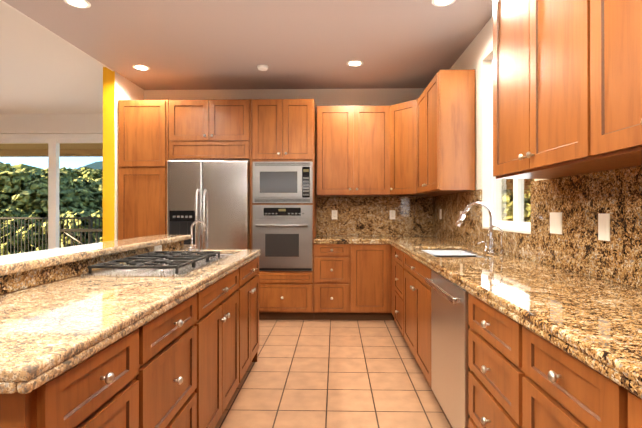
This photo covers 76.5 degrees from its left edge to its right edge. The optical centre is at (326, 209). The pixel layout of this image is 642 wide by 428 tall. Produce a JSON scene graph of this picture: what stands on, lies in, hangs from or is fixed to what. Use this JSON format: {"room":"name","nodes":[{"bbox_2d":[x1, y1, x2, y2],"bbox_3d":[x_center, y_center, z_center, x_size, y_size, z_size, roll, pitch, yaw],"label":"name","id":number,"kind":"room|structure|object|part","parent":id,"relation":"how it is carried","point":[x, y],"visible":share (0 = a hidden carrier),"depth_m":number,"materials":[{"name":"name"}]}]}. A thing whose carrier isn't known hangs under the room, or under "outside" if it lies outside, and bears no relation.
{"room":"kitchen","nodes":[
{"label":"kitchen","id":0,"kind":"room"},
{"bbox_2d":[0,1,104,113],"bbox_3d":[-4.954,-3.461,1.020,5.024,4.605,8.810,0,0,1],"label":"ceiling","id":1,"kind":"structure","parent":0,"point":[43,70],"depth_m":4.60,"materials":[{"name":"white paint"}]},
{"bbox_2d":[0,0,112,70],"bbox_3d":[-2.439,-2.955,0.613,0.020,2.830,7.790,0,0,1],"label":"fascia","id":2,"kind":"object","parent":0,"point":[52,33],"visible":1,"depth_m":3.52,"materials":[{"name":"white paint"}]},
{"bbox_2d":[103,67,143,241],"bbox_3d":[-2.402,-0.554,4.851,0.130,3.600,0.696,0,0,1],"label":"wall","id":3,"kind":"structure","parent":0,"point":[116,87],"depth_m":4.50,"materials":[{"name":"yellow paint"}]},
{"bbox_2d":[0,88,424,195],"bbox_3d":[-3.008,-0.352,5.292,8.730,3.200,0.160,0,0,1],"label":"wall","id":4,"kind":"structure","parent":0,"point":[361,97],"depth_m":5.18,"materials":[{"name":"white paint"}]},
{"bbox_2d":[0,134,102,251],"bbox_3d":[-4.473,0.135,5.326,3.678,2.223,0.090,0,0,1],"label":"window","id":5,"kind":"structure","parent":4,"relation":"in","point":[53,141],"depth_m":5.27,"materials":[{"name":"white plastic"}]},
{"bbox_2d":[170,99,249,160],"bbox_3d":[-1.302,-0.889,4.842,0.911,0.670,0.629,0,0,1],"label":"upper cabinet","id":6,"kind":"object","parent":4,"relation":"attached to","point":[215,129],"depth_m":4.53,"materials":[{"name":"brown wood"}]},
{"bbox_2d":[318,106,345,195],"bbox_3d":[0.133,-0.694,4.965,0.499,1.060,0.329,0,0,1],"label":"upper cabinet","id":7,"kind":"object","parent":4,"relation":"attached to","point":[331,119],"depth_m":4.81,"materials":[{"name":"brown wood"}]},
{"bbox_2d":[346,106,385,195],"bbox_3d":[0.522,-0.694,4.935,0.533,1.060,0.372,0,0,1],"label":"upper cabinet","id":8,"kind":"object","parent":4,"relation":"attached to","point":[365,125],"depth_m":4.80,"materials":[{"name":"brown wood"}]},
{"bbox_2d":[318,196,433,235],"bbox_3d":[0.601,0.085,5.118,1.458,0.493,0.020,0,0,1],"label":"backsplash","id":9,"kind":"structure","parent":4,"relation":"attached to","point":[337,215],"depth_m":5.11,"materials":[{"name":"brown stone"}]},
{"bbox_2d":[2,0,492,89],"bbox_3d":[-0.500,-1.664,0.916,3.845,0.250,8.810,0,0,1],"label":"ceiling","id":10,"kind":"structure","parent":0,"point":[222,44],"depth_m":3.65,"materials":[{"name":"beige paint"}]},
{"bbox_2d":[64,0,90,8],"bbox_3d":[-1.842,-1.528,3.010,0.174,0.006,0.174,0,0,-26],"label":"recessed light","id":11,"kind":"object","parent":10,"relation":"in","point":[84,4],"depth_m":3.02,"materials":[{"name":"white"}]},
{"bbox_2d":[132,65,149,70],"bbox_3d":[-1.992,-1.522,4.384,0.174,0.006,0.174,0,0,-8],"label":"recessed light","id":12,"kind":"object","parent":10,"relation":"in","point":[139,67],"depth_m":4.37,"materials":[{"name":"white"}]},
{"bbox_2d":[257,65,267,70],"bbox_3d":[-0.683,-1.511,4.356,0.120,0.029,0.120,0,0,1],"label":"smoke detector","id":13,"kind":"object","parent":10,"relation":"attached to","point":[262,67],"visible":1,"depth_m":4.33,"materials":[{"name":"white plastic"}]},
{"bbox_2d":[346,60,362,66],"bbox_3d":[0.295,-1.523,4.254,0.174,0.006,0.174,0,0,-8],"label":"recessed light","id":14,"kind":"object","parent":10,"relation":"in","point":[354,63],"depth_m":4.25,"materials":[{"name":"white"}]},
{"bbox_2d":[432,0,455,6],"bbox_3d":[0.858,-1.528,2.982,0.174,0.006,0.174,0,0,-8],"label":"recessed light","id":15,"kind":"object","parent":10,"relation":"in","point":[440,3],"depth_m":3.01,"materials":[{"name":"white"}]},
{"bbox_2d":[215,320,450,427],"bbox_3d":[-3.022,1.291,0.959,8.890,0.120,8.810,0,0,1],"label":"floor","id":16,"kind":"structure","parent":0,"point":[333,374],"depth_m":2.91,"materials":[{"name":"tile"}]},
{"bbox_2d":[0,237,260,427],"bbox_3d":[-0.946,0.736,2.077,0.812,0.998,2.530,0,0,1],"label":"kitchen island","id":17,"kind":"object","parent":16,"relation":"on","point":[77,350],"depth_m":1.44,"materials":[{"name":"brown wood"}]},
{"bbox_2d":[0,235,187,268],"bbox_3d":[-1.299,0.225,2.106,0.285,0.040,2.590,0,0,1],"label":"island countertop","id":18,"kind":"structure","parent":17,"relation":"on","point":[12,261],"depth_m":2.02,"materials":[{"name":"beige stone"}]},
{"bbox_2d":[81,251,227,276],"bbox_3d":[-0.919,0.296,2.343,0.485,0.048,0.820,0,0,1],"label":"gas cooktop","id":19,"kind":"object","parent":18,"relation":"in","point":[169,263],"visible":1,"depth_m":2.11,"materials":[{"name":"silver metal"}]},
{"bbox_2d":[188,221,205,240],"bbox_3d":[-0.982,0.204,3.095,0.136,0.238,0.126,0,0,1],"label":"faucet","id":20,"kind":"object","parent":18,"relation":"on","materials":[{"name":"silver metal"}]},
{"bbox_2d":[118,99,169,239],"bbox_3d":[-2.045,0.011,4.854,0.574,2.470,0.630,0,0,1],"label":"tall cabinet","id":21,"kind":"object","parent":16,"relation":"on","point":[143,125],"depth_m":4.55,"materials":[{"name":"brown wood"}]},
{"bbox_2d":[167,160,249,249],"bbox_3d":[-1.304,0.343,4.765,0.896,1.765,0.743,0,0,1],"label":"refrigerator","id":22,"kind":"object","parent":16,"relation":"on","point":[213,196],"visible":0.4,"depth_m":4.47,"materials":[{"name":"silver metal"}]},
{"bbox_2d":[246,99,317,307],"bbox_3d":[-0.492,0.011,4.821,0.710,2.470,0.630,0,0,1],"label":"tall cabinet","id":23,"kind":"object","parent":16,"relation":"on","point":[277,130],"depth_m":4.52,"materials":[{"name":"brown wood"}]},
{"bbox_2d":[252,205,312,270],"bbox_3d":[-0.489,0.317,4.472,0.664,0.730,0.102,0,0,1],"label":"wall oven","id":24,"kind":"object","parent":23,"relation":"in","point":[282,237],"visible":0.98,"depth_m":4.48,"materials":[{"name":"silver metal"}]},
{"bbox_3d":[-0.489,0.179,4.450,0.564,0.024,0.056,0,0,1],"label":"handle","id":25,"kind":"part","parent":24,"relation":"part of","materials":[{"name":"silver metal"}]},
{"bbox_2d":[253,162,312,202],"bbox_3d":[-0.488,-0.298,4.502,0.664,0.458,0.046,0,0,1],"label":"built-in microwave","id":26,"kind":"object","parent":23,"relation":"in","point":[282,182],"visible":1,"depth_m":4.48,"materials":[{"name":"silver metal"}]},
{"bbox_2d":[259,236,641,427],"bbox_3d":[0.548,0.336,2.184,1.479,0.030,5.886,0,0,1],"label":"base cabinet","id":27,"kind":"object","parent":16,"relation":"on","point":[549,346],"depth_m":1.60,"materials":[{"name":"brown wood"}]},
{"bbox_2d":[425,270,469,427],"bbox_3d":[0.906,0.798,2.207,0.611,0.856,0.658,0,0,1],"label":"dishwasher","id":28,"kind":"object","parent":27,"relation":"in","point":[450,327],"visible":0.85,"depth_m":2.11,"materials":[{"name":"silver metal"}]},
{"bbox_3d":[0.622,0.436,2.214,0.044,0.032,0.598,0,0,1],"label":"handle","id":29,"kind":"part","parent":28,"relation":"part of","materials":[{"name":"silver metal"}]},
{"bbox_2d":[422,248,481,255],"bbox_3d":[0.960,0.451,3.159,0.451,0.217,0.851,0,0,1],"label":"sink","id":30,"kind":"object","parent":27,"relation":"in","point":[437,251],"depth_m":3.55,"materials":[{"name":"white ceramic"}]},
{"bbox_2d":[454,200,501,251],"bbox_3d":[1.089,0.133,2.944,0.301,0.379,0.222,0,0,1],"label":"faucet","id":31,"kind":"object","parent":27,"relation":"on","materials":[{"name":"silver metal"}]},
{"bbox_2d":[386,100,413,195],"bbox_3d":[0.960,-0.694,4.728,0.556,1.060,0.559,0,0,1],"label":"upper cabinet","id":32,"kind":"object","parent":0,"relation":"attached to","point":[399,117],"depth_m":4.68,"materials":[{"name":"brown wood"}]},
{"bbox_2d":[449,16,545,233],"bbox_3d":[1.342,-0.369,0.871,0.160,3.200,8.810,0,0,1],"label":"wall","id":33,"kind":"structure","parent":0,"point":[477,55],"depth_m":3.45,"materials":[{"name":"white paint"}]},
{"bbox_2d":[414,88,425,195],"bbox_3d":[1.135,-0.696,4.267,0.370,1.060,0.563,0,0,1],"label":"upper cabinet","id":34,"kind":"object","parent":33,"relation":"attached to","point":[420,103],"depth_m":4.34,"materials":[{"name":"brown wood"}]},
{"bbox_2d":[426,69,474,195],"bbox_3d":[1.147,-0.698,3.848,0.328,1.060,0.528,0,0,1],"label":"upper cabinet","id":35,"kind":"object","parent":33,"relation":"attached to","point":[450,95],"depth_m":3.59,"materials":[{"name":"brown wood"}]},
{"bbox_2d":[482,226,530,233],"bbox_3d":[1.344,0.149,2.995,0.078,0.015,0.898,0,0,1],"label":"window sill","id":36,"kind":"structure","parent":33,"relation":"attached to","point":[513,230],"depth_m":2.88,"materials":[{"name":"white plastic"}]},
{"bbox_2d":[491,59,533,229],"bbox_3d":[1.411,-0.554,2.996,0.055,1.413,0.898,0,0,1],"label":"window","id":37,"kind":"structure","parent":33,"relation":"in","point":[511,203],"depth_m":3.14,"materials":[{"name":"white plastic"}]},
{"bbox_2d":[493,0,573,179],"bbox_3d":[1.109,-0.705,2.079,0.328,1.060,0.508,0,0,1],"label":"upper cabinet","id":38,"kind":"object","parent":33,"relation":"attached to","point":[505,12],"depth_m":2.17,"materials":[{"name":"brown wood"}]},
{"bbox_2d":[434,168,641,287],"bbox_3d":[1.277,0.073,2.169,0.020,0.493,5.886,0,0,1],"label":"backsplash","id":39,"kind":"structure","parent":33,"relation":"attached to","point":[588,225],"depth_m":2.02,"materials":[{"name":"brown stone"}]},
{"bbox_2d":[518,0,641,175],"bbox_3d":[1.100,-0.706,1.664,0.328,1.060,0.576,0,0,1],"label":"upper cabinet","id":40,"kind":"object","parent":33,"relation":"attached to","point":[543,25],"depth_m":1.78,"materials":[{"name":"brown wood"}]},
{"bbox_2d":[570,0,641,167],"bbox_3d":[1.092,-0.708,1.279,0.328,1.060,0.466,0,0,1],"label":"upper cabinet","id":41,"kind":"object","parent":33,"relation":"attached to","point":[603,33],"depth_m":1.38,"materials":[{"name":"brown wood"}]},
{"bbox_2d":[638,0,641,151],"bbox_3d":[1.084,-0.709,0.939,0.328,1.060,0.467,0,0,1],"label":"upper cabinet","id":42,"kind":"object","parent":33,"relation":"attached to","point":[639,1],"depth_m":1.21,"materials":[{"name":"brown wood"}]},
{"label":"outside","id":43,"kind":"structure","parent":0,"visible":0},
{"bbox_3d":[-4.273,1.343,7.144,13.400,0.145,3.498,0,0,1],"label":"deck","id":44,"kind":"object","parent":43,"visible":0},
{"bbox_2d":[0,143,102,156],"bbox_3d":[-6.729,-0.088,7.227,8.485,2.714,3.548,0,0,1],"label":"roof","id":45,"kind":"structure","parent":44,"relation":"on","point":[67,150],"depth_m":8.82,"materials":[{"name":"beige paint"}]},
{"bbox_2d":[0,216,102,255],"bbox_3d":[-4.240,0.709,8.825,13.407,1.135,0.050,0,0,1],"label":"railing","id":46,"kind":"object","parent":44,"relation":"on","point":[90,221],"depth_m":8.86,"materials":[{"name":"black metal"}]},
{"bbox_2d":[59,229,102,246],"bbox_3d":[-3.964,0.786,6.638,0.960,0.965,0.050,0,0,1],"label":"stair rail","id":47,"kind":"object","parent":44,"relation":"on","point":[65,231],"depth_m":6.63,"materials":[{"name":"black metal"}]},
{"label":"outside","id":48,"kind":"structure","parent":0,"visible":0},
{"bbox_2d":[12,164,42,170],"bbox_3d":[-63.826,-0.678,60.587,129.990,22.285,141.330,0,0,1],"label":"hill","id":49,"kind":"structure","parent":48,"point":[19,166],"depth_m":103.23,"materials":[{"name":"green plant"}]},
{"bbox_3d":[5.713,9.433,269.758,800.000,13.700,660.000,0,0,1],"label":"hillside","id":50,"kind":"object","parent":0,"visible":0},
{"bbox_2d":[0,208,38,237],"bbox_3d":[-9.779,3.114,12.591,4.718,6.325,4.862,0,0,1],"label":"oak tree","id":51,"kind":"object","parent":50,"relation":"on","point":[23,220],"depth_m":11.68,"materials":[{"name":"green plant"}]},
{"bbox_2d":[0,208,74,255],"bbox_3d":[-9.020,3.097,12.547,4.493,6.359,4.425,0,0,1],"label":"oak tree","id":52,"kind":"object","parent":50,"relation":"on","point":[19,212],"depth_m":11.14,"materials":[{"name":"green plant"}]},
{"bbox_2d":[0,161,102,170],"bbox_3d":[-80.236,-9.841,110.219,494.950,62.999,442.861,0,0,1],"label":"hills","id":53,"kind":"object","parent":50,"relation":"on","point":[96,165],"depth_m":287.07,"materials":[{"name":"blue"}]},
{"bbox_2d":[0,163,102,212],"bbox_3d":[-11.285,2.302,15.191,7.427,7.970,7.811,0,0,1],"label":"oak tree","id":54,"kind":"object","parent":50,"relation":"on","point":[29,184],"depth_m":13.76,"materials":[{"name":"green plant"}]},
{"bbox_2d":[0,199,102,235],"bbox_3d":[-8.785,2.925,13.550,4.978,6.709,5.030,0,0,1],"label":"oak tree","id":55,"kind":"object","parent":50,"relation":"on","point":[63,207],"depth_m":12.82,"materials":[{"name":"green plant"}]},
{"bbox_2d":[6,210,102,253],"bbox_3d":[-7.447,3.151,12.502,4.693,6.251,4.589,0,0,1],"label":"oak tree","id":56,"kind":"object","parent":50,"relation":"on","point":[86,214],"depth_m":11.22,"materials":[{"name":"green plant"}]},
{"bbox_2d":[37,215,101,250],"bbox_3d":[-6.438,3.178,12.084,4.146,6.194,4.194,0,0,1],"label":"oak tree","id":57,"kind":"object","parent":50,"relation":"on","point":[83,238],"depth_m":11.04,"materials":[{"name":"green plant"}]},
{"bbox_2d":[60,167,102,180],"bbox_3d":[-14.108,1.956,23.096,6.305,8.723,6.160,0,0,1],"label":"oak tree","id":58,"kind":"object","parent":50,"relation":"on","point":[88,173],"depth_m":22.22,"materials":[{"name":"green plant"}]},
{"bbox_2d":[76,179,102,206],"bbox_3d":[-9.610,2.531,17.024,5.714,7.526,5.696,0,0,1],"label":"oak tree","id":59,"kind":"object","parent":50,"relation":"on","point":[96,191],"depth_m":15.79,"materials":[{"name":"green plant"}]},
{"bbox_2d":[82,178,102,183],"bbox_3d":[-10.602,2.232,21.040,7.201,8.155,7.134,0,0,1],"label":"oak tree","id":60,"kind":"object","parent":50,"relation":"on","point":[94,181],"depth_m":19.70,"materials":[{"name":"green plant"}]}
]}

